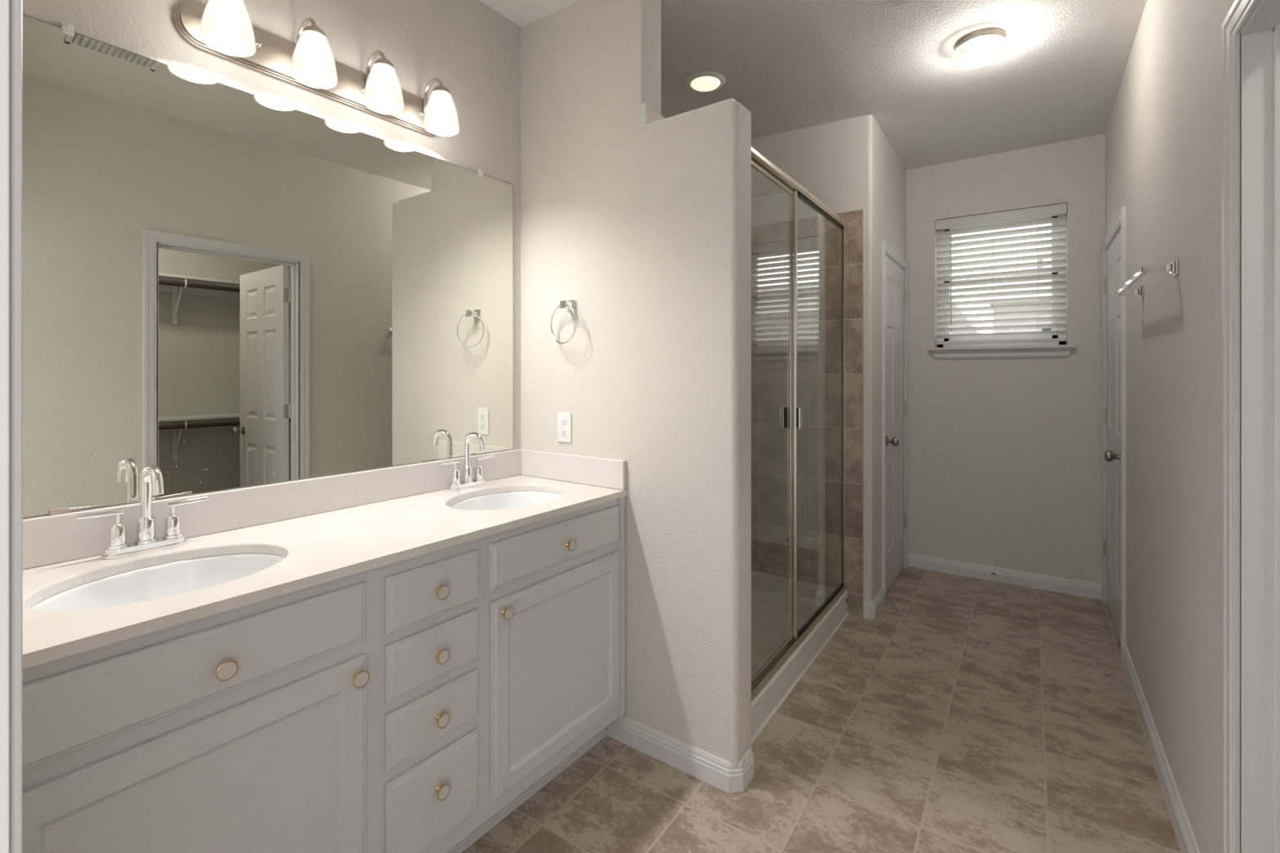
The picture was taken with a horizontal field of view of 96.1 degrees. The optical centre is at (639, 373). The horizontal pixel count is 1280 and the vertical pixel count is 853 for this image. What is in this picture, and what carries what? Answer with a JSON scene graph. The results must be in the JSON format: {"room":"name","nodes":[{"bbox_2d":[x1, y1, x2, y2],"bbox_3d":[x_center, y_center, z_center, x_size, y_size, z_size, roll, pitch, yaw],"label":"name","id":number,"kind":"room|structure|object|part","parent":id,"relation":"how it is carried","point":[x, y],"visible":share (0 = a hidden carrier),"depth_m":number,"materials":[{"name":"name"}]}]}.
{"room":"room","nodes":[
{"label":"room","id":0,"kind":"room"},
{"bbox_2d":[22,0,520,519],"bbox_3d":[-0.479,-0.097,2.533,0.120,2.860,3.650,0,0,36],"label":"wall","id":1,"kind":"structure","parent":0,"point":[474,50],"depth_m":1.96,"materials":[{"name":"beige paint"}]},
{"bbox_2d":[22,13,513,517],"bbox_3d":[-0.966,-0.237,1.745,0.014,1.104,1.524,0,0,36],"label":"wall mirror","id":2,"kind":"object","parent":1,"relation":"attached to","point":[225,286],"visible":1,"depth_m":1.55,"materials":[{"name":"silver glass"}]},
{"bbox_2d":[22,448,521,569],"bbox_3d":[-0.952,0.368,1.755,0.020,0.106,1.584,0,0,36],"label":"backsplash","id":3,"kind":"structure","parent":1,"relation":"attached to","point":[48,540],"depth_m":1.58,"materials":[{"name":"stone"}]},
{"bbox_2d":[173,0,459,136],"bbox_3d":[-0.877,-0.916,1.720,0.184,0.186,0.784,0,0,36],"label":"vanity light","id":4,"kind":"object","parent":1,"relation":"attached to","point":[223,28],"visible":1,"depth_m":1.64,"materials":[{"name":"white glass"}]},
{"bbox_3d":[-1.033,-0.886,1.445,0.115,0.126,0.115,0,0,36],"label":"lamp shade","id":5,"kind":"part","parent":4,"relation":"part of","materials":[{"name":"white glass"}]},
{"bbox_3d":[-1.033,-0.877,1.445,0.051,0.072,0.051,0,0,36],"label":"bulb","id":6,"kind":"part","parent":4,"relation":"part of","materials":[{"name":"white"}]},
{"bbox_3d":[-0.953,-0.947,1.642,0.113,0.124,0.034,0,0,36],"label":"arm","id":7,"kind":"part","parent":4,"relation":"part of","materials":[{"name":"silver metal"}]},
{"bbox_3d":[-0.912,-0.886,1.613,0.115,0.126,0.115,0,0,36],"label":"lamp shade","id":8,"kind":"part","parent":4,"relation":"part of","materials":[{"name":"white glass"}]},
{"bbox_3d":[-0.912,-0.877,1.613,0.051,0.072,0.051,0,0,36],"label":"bulb","id":9,"kind":"part","parent":4,"relation":"part of","materials":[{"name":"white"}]},
{"bbox_3d":[-0.832,-0.947,1.809,0.113,0.124,0.034,0,0,36],"label":"arm","id":10,"kind":"part","parent":4,"relation":"part of","materials":[{"name":"silver metal"}]},
{"bbox_3d":[-0.791,-0.886,1.780,0.115,0.126,0.115,0,0,36],"label":"lamp shade","id":11,"kind":"part","parent":4,"relation":"part of","materials":[{"name":"white glass"}]},
{"bbox_3d":[-0.791,-0.877,1.780,0.051,0.072,0.051,0,0,36],"label":"bulb","id":12,"kind":"part","parent":4,"relation":"part of","materials":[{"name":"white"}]},
{"bbox_3d":[-0.712,-0.947,1.976,0.113,0.124,0.034,0,0,36],"label":"arm","id":13,"kind":"part","parent":4,"relation":"part of","materials":[{"name":"silver metal"}]},
{"bbox_3d":[-0.671,-0.886,1.947,0.115,0.126,0.115,0,0,36],"label":"lamp shade","id":14,"kind":"part","parent":4,"relation":"part of","materials":[{"name":"white glass"}]},
{"bbox_2d":[520,0,751,769],"bbox_3d":[-0.059,-0.097,2.167,0.990,2.860,0.127,0,0,36],"label":"wall partition","id":15,"kind":"structure","parent":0,"point":[648,230],"depth_m":2.03,"materials":[{"name":"beige paint"}]},
{"bbox_2d":[550,299,576,344],"bbox_3d":[-0.285,-0.197,2.214,0.155,0.172,0.061,0,0,36],"label":"towel ring","id":16,"kind":"object","parent":15,"relation":"attached to","point":[571,305],"visible":1,"depth_m":2.21,"materials":[{"name":"silver metal"}]},
{"bbox_2d":[557,412,571,443],"bbox_3d":[-0.297,0.213,2.255,0.072,0.118,0.009,0,0,36],"label":"wall outlet","id":17,"kind":"object","parent":15,"relation":"attached to","point":[564,419],"visible":1,"depth_m":2.25,"materials":[{"name":"white plastic"}]},
{"bbox_2d":[560,418,567,425],"bbox_3d":[-0.299,0.192,2.253,0.033,0.027,0.003,0,0,36],"label":"receptacle","id":18,"kind":"object","parent":17,"relation":"attached to","point":[562,421],"depth_m":2.25,"materials":[{"name":"grey plastic"}]},
{"bbox_2d":[560,429,567,436],"bbox_3d":[-0.299,0.234,2.253,0.033,0.027,0.003,0,0,36],"label":"receptacle","id":19,"kind":"object","parent":17,"relation":"attached to","point":[563,433],"depth_m":2.25,"materials":[{"name":"grey plastic"}]},
{"bbox_2d":[640,102,646,129],"bbox_3d":[0.013,-0.908,2.038,0.018,0.090,0.011,0,0,36],"label":"trim","id":20,"kind":"structure","parent":15,"relation":"attached to","point":[643,106],"depth_m":2.03,"materials":[{"name":"white"}]},
{"bbox_2d":[646,106,664,124],"bbox_3d":[0.051,-0.913,2.089,0.012,0.072,0.117,0,0,36],"label":"wall","id":21,"kind":"structure","parent":15,"relation":"attached to","point":[652,116],"depth_m":2.07,"materials":[{"name":"beige paint"}]},
{"bbox_2d":[606,715,754,793],"bbox_3d":[0.129,1.288,2.018,0.539,0.089,0.133,0,0,36],"label":"baseboard","id":22,"kind":"structure","parent":15,"relation":"attached to","point":[716,771],"depth_m":1.92,"materials":[{"name":"white wood"}]},
{"bbox_2d":[644,97,735,127],"bbox_3d":[0.190,-0.872,1.988,0.354,0.010,0.133,0,0,36],"label":"trim","id":23,"kind":"structure","parent":15,"relation":"attached to","point":[731,99],"depth_m":1.92,"materials":[{"name":"white"}]},
{"bbox_2d":[479,0,1146,169],"bbox_3d":[1.050,-1.467,1.372,4.800,0.120,6.050,0,0,34],"label":"ceiling","id":24,"kind":"structure","parent":0,"point":[793,64],"depth_m":2.63,"materials":[{"name":"paint"}]},
{"bbox_2d":[684,71,725,92],"bbox_3d":[0.320,-1.417,2.817,0.198,0.031,0.198,0,0,34],"label":"recessed light","id":25,"kind":"object","parent":24,"relation":"in","point":[703,81],"visible":1,"depth_m":2.78,"materials":[{"name":"white plastic"}]},
{"bbox_2d":[891,0,917,8],"bbox_3d":[0.941,-1.397,2.044,0.124,0.019,0.280,0,0,34],"label":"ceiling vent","id":26,"kind":"object","parent":24,"relation":"in","point":[896,3],"visible":1,"depth_m":2.16,"materials":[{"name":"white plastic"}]},
{"bbox_2d":[950,27,1009,70],"bbox_3d":[1.437,-1.359,2.439,0.216,0.094,0.216,0,0,34],"label":"ceiling light","id":27,"kind":"object","parent":24,"relation":"attached to","point":[979,49],"visible":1,"depth_m":2.38,"materials":[{"name":"white glass"}]},
{"bbox_2d":[751,115,876,601],"bbox_3d":[0.761,-0.097,3.540,1.289,2.860,0.125,0,0,34],"label":"wall","id":28,"kind":"structure","parent":0,"point":[835,162],"depth_m":3.21,"materials":[{"name":"beige paint"}]},
{"bbox_2d":[751,209,862,617],"bbox_3d":[0.824,0.219,3.416,0.953,2.226,0.010,0,0,34],"label":"shower tile","id":29,"kind":"structure","parent":28,"relation":"attached to","point":[771,244],"depth_m":3.31,"materials":[{"name":"brown ceramic"}]},
{"bbox_2d":[862,209,863,617],"bbox_3d":[1.220,0.219,3.147,0.004,2.226,0.010,0,0,34],"label":"trim","id":30,"kind":"structure","parent":28,"relation":"attached to","point":[863,210],"depth_m":3.14,"materials":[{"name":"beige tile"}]},
{"bbox_2d":[462,566,1182,852],"bbox_3d":[1.036,1.358,1.351,4.600,0.050,5.800,0,0,34],"label":"floor","id":31,"kind":"structure","parent":0,"point":[970,714],"depth_m":1.98,"materials":[{"name":"tile"}]},
{"bbox_2d":[22,496,625,852],"bbox_3d":[-0.723,0.888,1.589,0.579,0.889,1.577,0,0,36],"label":"vanity cabinet","id":32,"kind":"object","parent":31,"relation":"on","point":[414,704],"visible":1,"depth_m":1.26,"materials":[{"name":"grey paint"}]},
{"bbox_3d":[-0.784,0.535,1.064,0.018,0.128,0.569,0,0,36],"label":"false drawer","id":33,"kind":"part","parent":32,"relation":"part of","materials":[{"name":"grey paint"}]},
{"bbox_3d":[-0.783,0.909,1.065,0.018,0.552,0.572,0,0,36],"label":"cabinet door","id":34,"kind":"part","parent":32,"relation":"part of","materials":[{"name":"grey paint"}]},
{"bbox_3d":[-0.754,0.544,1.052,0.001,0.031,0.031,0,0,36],"label":"knob","id":35,"kind":"part","parent":32,"relation":"part of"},
{"bbox_3d":[-0.763,0.544,1.058,0.023,0.035,0.035,0,0,36],"label":"knob","id":36,"kind":"part","parent":32,"relation":"part of","materials":[{"name":"gold metal"}]},
{"bbox_2d":[22,448,627,669],"bbox_3d":[-0.735,0.379,1.598,0.557,0.128,1.584,0,0,36],"label":"countertop","id":37,"kind":"structure","parent":32,"relation":"on","point":[327,528],"depth_m":1.46,"materials":[{"name":"stone"}]},
{"bbox_2d":[75,464,208,559],"bbox_3d":[-1.144,0.318,1.346,0.128,0.206,0.243,0,0,36],"label":"faucet","id":38,"kind":"object","parent":37,"relation":"on","point":[151,483],"visible":1,"depth_m":1.35,"materials":[{"name":"silver metal"}]},
{"bbox_3d":[-1.219,0.320,1.300,0.010,0.014,0.081,0,0,34],"label":"lever","id":39,"kind":"part","parent":38,"relation":"part of","materials":[{"name":"silver metal"}]},
{"bbox_3d":[-1.204,0.363,1.326,0.039,0.075,0.039,0,0,36],"label":"handle","id":40,"kind":"part","parent":38,"relation":"part of","materials":[{"name":"silver metal"}]},
{"bbox_3d":[-1.174,0.411,1.368,0.055,0.020,0.159,0,0,36],"label":"plate","id":41,"kind":"part","parent":38,"relation":"part of","materials":[{"name":"silver metal"}]},
{"bbox_3d":[-1.174,0.371,1.368,0.043,0.060,0.043,0,0,36],"label":"spout","id":42,"kind":"part","parent":38,"relation":"part of","materials":[{"name":"silver metal"}]},
{"bbox_3d":[-1.137,0.279,1.341,0.111,0.128,0.022,0,0,36],"label":"spout","id":43,"kind":"part","parent":38,"relation":"part of","materials":[{"name":"silver metal"}]},
{"bbox_3d":[-1.144,0.363,1.409,0.039,0.075,0.039,0,0,36],"label":"handle","id":44,"kind":"part","parent":38,"relation":"part of","materials":[{"name":"silver metal"}]},
{"bbox_3d":[-1.124,0.320,1.432,0.010,0.014,0.081,0,0,37],"label":"lever","id":45,"kind":"part","parent":38,"relation":"part of","materials":[{"name":"silver metal"}]},
{"bbox_2d":[31,552,284,611],"bbox_3d":[-0.990,0.512,1.221,0.354,0.137,0.456,0,0,36],"label":"sink basin","id":46,"kind":"object","parent":37,"relation":"in","point":[184,576],"visible":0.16,"depth_m":1.32,"materials":[{"name":"white ceramic"}]},
{"bbox_2d":[438,431,494,491],"bbox_3d":[-0.605,0.318,2.094,0.128,0.206,0.243,0,0,36],"label":"faucet","id":47,"kind":"object","parent":37,"relation":"on","point":[467,482],"visible":1,"depth_m":2.10,"materials":[{"name":"silver metal"}]},
{"bbox_3d":[-0.679,0.320,2.048,0.010,0.014,0.081,0,0,34],"label":"lever","id":48,"kind":"part","parent":47,"relation":"part of","materials":[{"name":"silver metal"}]},
{"bbox_3d":[-0.664,0.363,2.074,0.039,0.075,0.039,0,0,36],"label":"handle","id":49,"kind":"part","parent":47,"relation":"part of","materials":[{"name":"silver metal"}]},
{"bbox_3d":[-0.635,0.411,2.116,0.055,0.020,0.159,0,0,36],"label":"plate","id":50,"kind":"part","parent":47,"relation":"part of","materials":[{"name":"silver metal"}]},
{"bbox_3d":[-0.635,0.371,2.116,0.043,0.060,0.043,0,0,36],"label":"spout","id":51,"kind":"part","parent":47,"relation":"part of","materials":[{"name":"silver metal"}]},
{"bbox_3d":[-0.598,0.279,2.089,0.111,0.128,0.022,0,0,36],"label":"spout","id":52,"kind":"part","parent":47,"relation":"part of","materials":[{"name":"silver metal"}]},
{"bbox_3d":[-0.605,0.363,2.157,0.039,0.075,0.039,0,0,36],"label":"handle","id":53,"kind":"part","parent":47,"relation":"part of","materials":[{"name":"silver metal"}]},
{"bbox_3d":[-0.585,0.320,2.180,0.010,0.014,0.081,0,0,37],"label":"lever","id":54,"kind":"part","parent":47,"relation":"part of","materials":[{"name":"silver metal"}]},
{"bbox_2d":[448,490,561,510],"bbox_3d":[-0.452,0.512,1.968,0.354,0.137,0.456,0,0,36],"label":"sink basin","id":55,"kind":"object","parent":37,"relation":"in","point":[511,500],"visible":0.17,"depth_m":2.13,"materials":[{"name":"white ceramic"}]},
{"bbox_3d":[-0.615,0.669,1.262,0.023,0.035,0.035,0,0,36],"label":"knob","id":56,"kind":"part","parent":32,"relation":"part of","materials":[{"name":"gold metal"}]},
{"bbox_3d":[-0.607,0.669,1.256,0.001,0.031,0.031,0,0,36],"label":"knob","id":57,"kind":"part","parent":32,"relation":"part of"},
{"bbox_3d":[-0.512,1.065,1.442,0.018,0.219,0.263,0,0,36],"label":"drawer","id":58,"kind":"part","parent":32,"relation":"part of","materials":[{"name":"grey paint"}]},
{"bbox_3d":[-0.512,0.861,1.442,0.018,0.131,0.263,0,0,36],"label":"drawer","id":59,"kind":"part","parent":32,"relation":"part of","materials":[{"name":"grey paint"}]},
{"bbox_3d":[-0.512,0.703,1.442,0.018,0.135,0.263,0,0,36],"label":"drawer","id":60,"kind":"part","parent":32,"relation":"part of","materials":[{"name":"grey paint"}]},
{"bbox_3d":[-0.512,0.543,1.442,0.018,0.135,0.263,0,0,36],"label":"drawer","id":61,"kind":"part","parent":32,"relation":"part of","materials":[{"name":"grey paint"}]},
{"bbox_3d":[-0.494,1.038,1.431,0.023,0.035,0.035,0,0,36],"label":"knob","id":62,"kind":"part","parent":32,"relation":"part of","materials":[{"name":"gold metal"}]},
{"bbox_3d":[-0.494,0.861,1.431,0.023,0.035,0.035,0,0,36],"label":"knob","id":63,"kind":"part","parent":32,"relation":"part of","materials":[{"name":"gold metal"}]},
{"bbox_3d":[-0.494,0.703,1.431,0.023,0.035,0.035,0,0,36],"label":"knob","id":64,"kind":"part","parent":32,"relation":"part of","materials":[{"name":"gold metal"}]},
{"bbox_3d":[-0.494,0.543,1.431,0.023,0.035,0.035,0,0,36],"label":"knob","id":65,"kind":"part","parent":32,"relation":"part of","materials":[{"name":"gold metal"}]},
{"bbox_3d":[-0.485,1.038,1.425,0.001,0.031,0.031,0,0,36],"label":"knob","id":66,"kind":"part","parent":32,"relation":"part of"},
{"bbox_3d":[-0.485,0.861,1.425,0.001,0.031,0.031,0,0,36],"label":"knob","id":67,"kind":"part","parent":32,"relation":"part of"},
{"bbox_3d":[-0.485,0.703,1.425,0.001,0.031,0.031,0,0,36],"label":"knob","id":68,"kind":"part","parent":32,"relation":"part of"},
{"bbox_3d":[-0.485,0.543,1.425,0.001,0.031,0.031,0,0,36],"label":"knob","id":69,"kind":"part","parent":32,"relation":"part of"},
{"bbox_3d":[-0.371,0.667,1.601,0.023,0.035,0.035,0,0,36],"label":"knob","id":70,"kind":"part","parent":32,"relation":"part of","materials":[{"name":"gold metal"}]},
{"bbox_3d":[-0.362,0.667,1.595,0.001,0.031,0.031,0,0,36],"label":"knob","id":71,"kind":"part","parent":32,"relation":"part of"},
{"bbox_3d":[-0.585,1.314,1.482,0.022,0.037,1.565,0,0,36],"label":"shoe moulding","id":72,"kind":"part","parent":32,"relation":"part of","materials":[{"name":"grey paint"}]},
{"bbox_3d":[-0.243,0.535,1.815,0.018,0.128,0.574,0,0,36],"label":"false drawer","id":73,"kind":"part","parent":32,"relation":"part of","materials":[{"name":"grey paint"}]},
{"bbox_3d":[-0.240,0.909,1.818,0.018,0.552,0.576,0,0,36],"label":"cabinet door","id":74,"kind":"part","parent":32,"relation":"part of","materials":[{"name":"grey paint"}]},
{"bbox_3d":[-0.220,0.541,1.811,0.023,0.035,0.035,0,0,36],"label":"knob","id":75,"kind":"part","parent":32,"relation":"part of","materials":[{"name":"gold metal"}]},
{"bbox_3d":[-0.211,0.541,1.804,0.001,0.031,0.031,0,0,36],"label":"knob","id":76,"kind":"part","parent":32,"relation":"part of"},
{"bbox_2d":[751,570,848,744],"bbox_3d":[0.382,1.268,2.849,0.907,0.131,1.442,0,0,34],"label":"shower pan","id":77,"kind":"object","parent":31,"relation":"on","point":[771,595],"visible":0.3,"depth_m":2.86,"materials":[{"name":"white plastic"}]},
{"bbox_2d":[751,144,846,702],"bbox_3d":[0.722,0.174,2.612,0.075,2.054,1.434,0,0,34],"label":"shower door frame","id":78,"kind":"structure","parent":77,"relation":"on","point":[760,162],"depth_m":2.57,"materials":[{"name":"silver metal"}]},
{"bbox_3d":[0.504,-0.797,2.302,0.013,0.019,0.653,0,0,34],"label":"rail","id":79,"kind":"part","parent":78,"relation":"part of","materials":[{"name":"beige metal"}]},
{"bbox_3d":[0.504,1.173,2.302,0.013,0.020,0.653,0,0,34],"label":"rail","id":80,"kind":"part","parent":78,"relation":"part of","materials":[{"name":"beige metal"}]},
{"bbox_3d":[0.702,0.198,2.539,0.022,0.090,0.015,0,0,34],"label":"handle","id":81,"kind":"part","parent":78,"relation":"part of","materials":[{"name":"silver metal"}]},
{"bbox_3d":[0.707,0.198,2.530,0.008,0.094,0.042,0,0,34],"label":"handle plate","id":82,"kind":"part","parent":78,"relation":"part of","materials":[{"name":"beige metal"}]},
{"bbox_2d":[876,122,906,594],"bbox_3d":[1.539,-0.067,3.641,0.115,2.800,0.915,0,0,34],"label":"wall","id":83,"kind":"structure","parent":0,"point":[891,171],"depth_m":3.34,"materials":[{"name":"beige paint"}]},
{"bbox_2d":[863,587,884,618],"bbox_3d":[1.316,1.288,3.234,0.055,0.089,0.269,0,0,34],"label":"baseboard","id":84,"kind":"structure","parent":83,"relation":"attached to","point":[871,609],"depth_m":3.14,"materials":[{"name":"white"}]},
{"bbox_2d":[881,240,908,603],"bbox_3d":[1.581,0.282,3.688,0.132,2.101,0.782,0,0,34],"label":"trim","id":85,"kind":"structure","parent":83,"relation":"attached to","point":[886,250],"depth_m":3.34,"materials":[{"name":"white wood"}]},
{"bbox_2d":[885,255,906,594],"bbox_3d":[1.641,0.310,3.660,0.104,2.022,0.672,0,0,34],"label":"door","id":86,"kind":"structure","parent":83,"relation":"in","point":[894,273],"depth_m":3.65,"materials":[{"name":"white paint"}]},
{"bbox_3d":[1.505,0.408,3.428,0.070,0.062,0.062,0,0,34],"label":"knob","id":87,"kind":"part","parent":86,"relation":"part of","materials":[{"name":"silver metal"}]},
{"bbox_2d":[906,133,1105,583],"bbox_3d":[2.333,-0.067,3.752,1.316,2.800,0.160,0,0,34],"label":"wall","id":88,"kind":"structure","parent":0,"point":[1005,454],"depth_m":3.64,"materials":[{"name":"beige paint"}]},
{"bbox_2d":[927,213,1075,359],"bbox_3d":[2.321,-0.565,3.732,0.796,0.941,0.203,0,0,34],"label":"window","id":89,"kind":"structure","parent":88,"relation":"in","point":[1056,348],"depth_m":3.69,"materials":[{"name":"white plastic"}]},
{"bbox_3d":[2.354,-0.417,3.781,0.636,0.429,0.018,0,0,34],"label":"sash","id":90,"kind":"part","parent":89,"relation":"part of","materials":[{"name":"white plastic"}]},
{"bbox_2d":[935,203,1066,344],"bbox_3d":[2.306,-0.613,3.709,0.714,0.836,0.076,0,0,34],"label":"window blind","id":91,"kind":"object","parent":89,"relation":"attached to","point":[1056,209],"visible":1,"depth_m":3.70,"materials":[{"name":"white plastic"}]},
{"bbox_3d":[2.095,-0.596,3.865,0.002,0.778,0.055,0,0,34],"label":"ladder cord","id":92,"kind":"part","parent":91,"relation":"part of","materials":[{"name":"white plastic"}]},
{"bbox_3d":[2.294,-0.596,3.730,0.002,0.778,0.055,0,0,34],"label":"ladder cord","id":93,"kind":"part","parent":91,"relation":"part of","materials":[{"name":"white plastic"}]},
{"bbox_3d":[2.311,-0.204,3.718,0.708,0.018,0.050,0,0,34],"label":"rail","id":94,"kind":"part","parent":91,"relation":"part of","materials":[{"name":"white plastic"}]},
{"bbox_3d":[2.487,-0.596,3.599,0.002,0.778,0.055,0,0,34],"label":"ladder cord","id":95,"kind":"part","parent":91,"relation":"part of","materials":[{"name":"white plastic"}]},
{"bbox_3d":[2.365,-0.791,3.798,0.636,0.398,0.018,0,0,34],"label":"sash","id":96,"kind":"part","parent":89,"relation":"part of","materials":[{"name":"white plastic"}]},
{"bbox_3d":[2.321,-0.161,3.732,0.796,0.018,0.203,0,0,34],"label":"sill","id":97,"kind":"part","parent":89,"relation":"part of","materials":[{"name":"white"}]},
{"bbox_2d":[908,553,1101,599],"bbox_3d":[2.287,1.288,3.678,1.066,0.089,0.014,0,0,34],"label":"baseboard","id":98,"kind":"structure","parent":88,"relation":"attached to","point":[1063,585],"depth_m":3.64,"materials":[{"name":"white wood"}]},
{"bbox_2d":[1105,0,1240,852],"bbox_3d":[1.549,-0.067,1.533,0.115,2.800,4.395,0,0,34],"label":"wall","id":99,"kind":"structure","parent":0,"point":[1163,133],"depth_m":1.70,"materials":[{"name":"beige paint"}]},
{"bbox_2d":[1102,229,1120,643],"bbox_3d":[2.471,0.310,3.027,0.104,2.022,0.778,0,0,34],"label":"door","id":100,"kind":"structure","parent":99,"relation":"in","point":[1113,455],"depth_m":3.01,"materials":[{"name":"white paint"}]},
{"bbox_3d":[2.277,0.401,2.770,0.070,0.062,0.062,0,0,34],"label":"knob","id":101,"kind":"part","parent":100,"relation":"part of","materials":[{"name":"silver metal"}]},
{"bbox_2d":[1101,205,1126,662],"bbox_3d":[2.520,0.282,2.981,0.132,2.101,0.888,0,0,34],"label":"trim","id":102,"kind":"structure","parent":99,"relation":"attached to","point":[1119,223],"depth_m":2.65,"materials":[{"name":"white wood"}]},
{"bbox_2d":[1116,257,1178,297],"bbox_3d":[1.751,-0.318,2.006,0.080,0.048,0.674,0,0,34],"label":"towel bar","id":103,"kind":"object","parent":99,"relation":"attached to","point":[1172,267],"visible":1,"depth_m":1.80,"materials":[{"name":"silver metal"}]},
{"bbox_3d":[1.927,-0.318,2.265,0.080,0.048,0.048,0,0,34],"label":"post","id":104,"kind":"part","parent":103,"relation":"part of","materials":[{"name":"silver metal"}]},
{"bbox_3d":[1.576,-0.318,1.747,0.080,0.048,0.048,0,0,34],"label":"post","id":105,"kind":"part","parent":103,"relation":"part of","materials":[{"name":"silver metal"}]},
{"bbox_2d":[1122,644,1199,852],"bbox_3d":[1.755,1.288,1.952,0.014,0.089,1.676,0,0,34],"label":"baseboard","id":106,"kind":"structure","parent":99,"relation":"attached to","point":[1187,841],"depth_m":1.87,"materials":[{"name":"white"}]},
{"bbox_2d":[1222,0,1279,852],"bbox_3d":[1.098,0.282,0.882,0.132,2.101,0.834,0,0,34],"label":"trim","id":107,"kind":"structure","parent":99,"relation":"attached to","point":[1255,20],"depth_m":1.19,"materials":[{"name":"white wood"}]},
{"bbox_2d":[1272,20,1279,852],"bbox_3d":[1.107,0.316,0.876,0.030,2.035,0.702,0,0,34],"label":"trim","id":108,"kind":"structure","parent":99,"relation":"attached to","point":[1276,31],"depth_m":1.17,"materials":[{"name":"white wood"}]},
{"bbox_3d":[-0.617,-0.097,0.457,2.325,2.860,0.119,0,0,36],"label":"wall","id":109,"kind":"structure","parent":0,"visible":0},
{"bbox_2d":[0,0,22,852],"bbox_3d":[-0.507,0.263,0.375,0.069,2.140,0.136,0,0,36],"label":"trim","id":110,"kind":"structure","parent":109,"relation":"attached to","point":[11,11],"depth_m":0.41,"materials":[{"name":"white wood"}]},
{"label":"outside","id":111,"kind":"structure","parent":0,"visible":0},
{"bbox_3d":[13.393,1.733,17.983,30.000,0.100,35.200,0,0,34],"label":"ground","id":112,"kind":"structure","parent":111,"visible":0},
{"bbox_2d":[949,293,981,334],"bbox_3d":[4.472,-0.042,11.163,3.880,3.450,2.900,0,0,34],"label":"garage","id":113,"kind":"structure","parent":112,"relation":"on","point":[953,300],"depth_m":9.07,"materials":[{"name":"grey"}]},
{"bbox_2d":[982,258,1051,333],"bbox_3d":[11.857,-0.522,12.489,7.220,4.410,6.820,0,0,34],"label":"neighbor house","id":114,"kind":"structure","parent":112,"relation":"on","point":[1048,266],"depth_m":11.66,"materials":[{"name":"grey"}]},
{"bbox_2d":[1036,258,1043,268],"bbox_3d":[9.463,-2.547,13.610,0.120,0.360,0.150,0,0,34],"label":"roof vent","id":115,"kind":"object","parent":114,"relation":"attached to","point":[1039,267],"depth_m":13.55,"materials":[{"name":"grey"}]}
]}

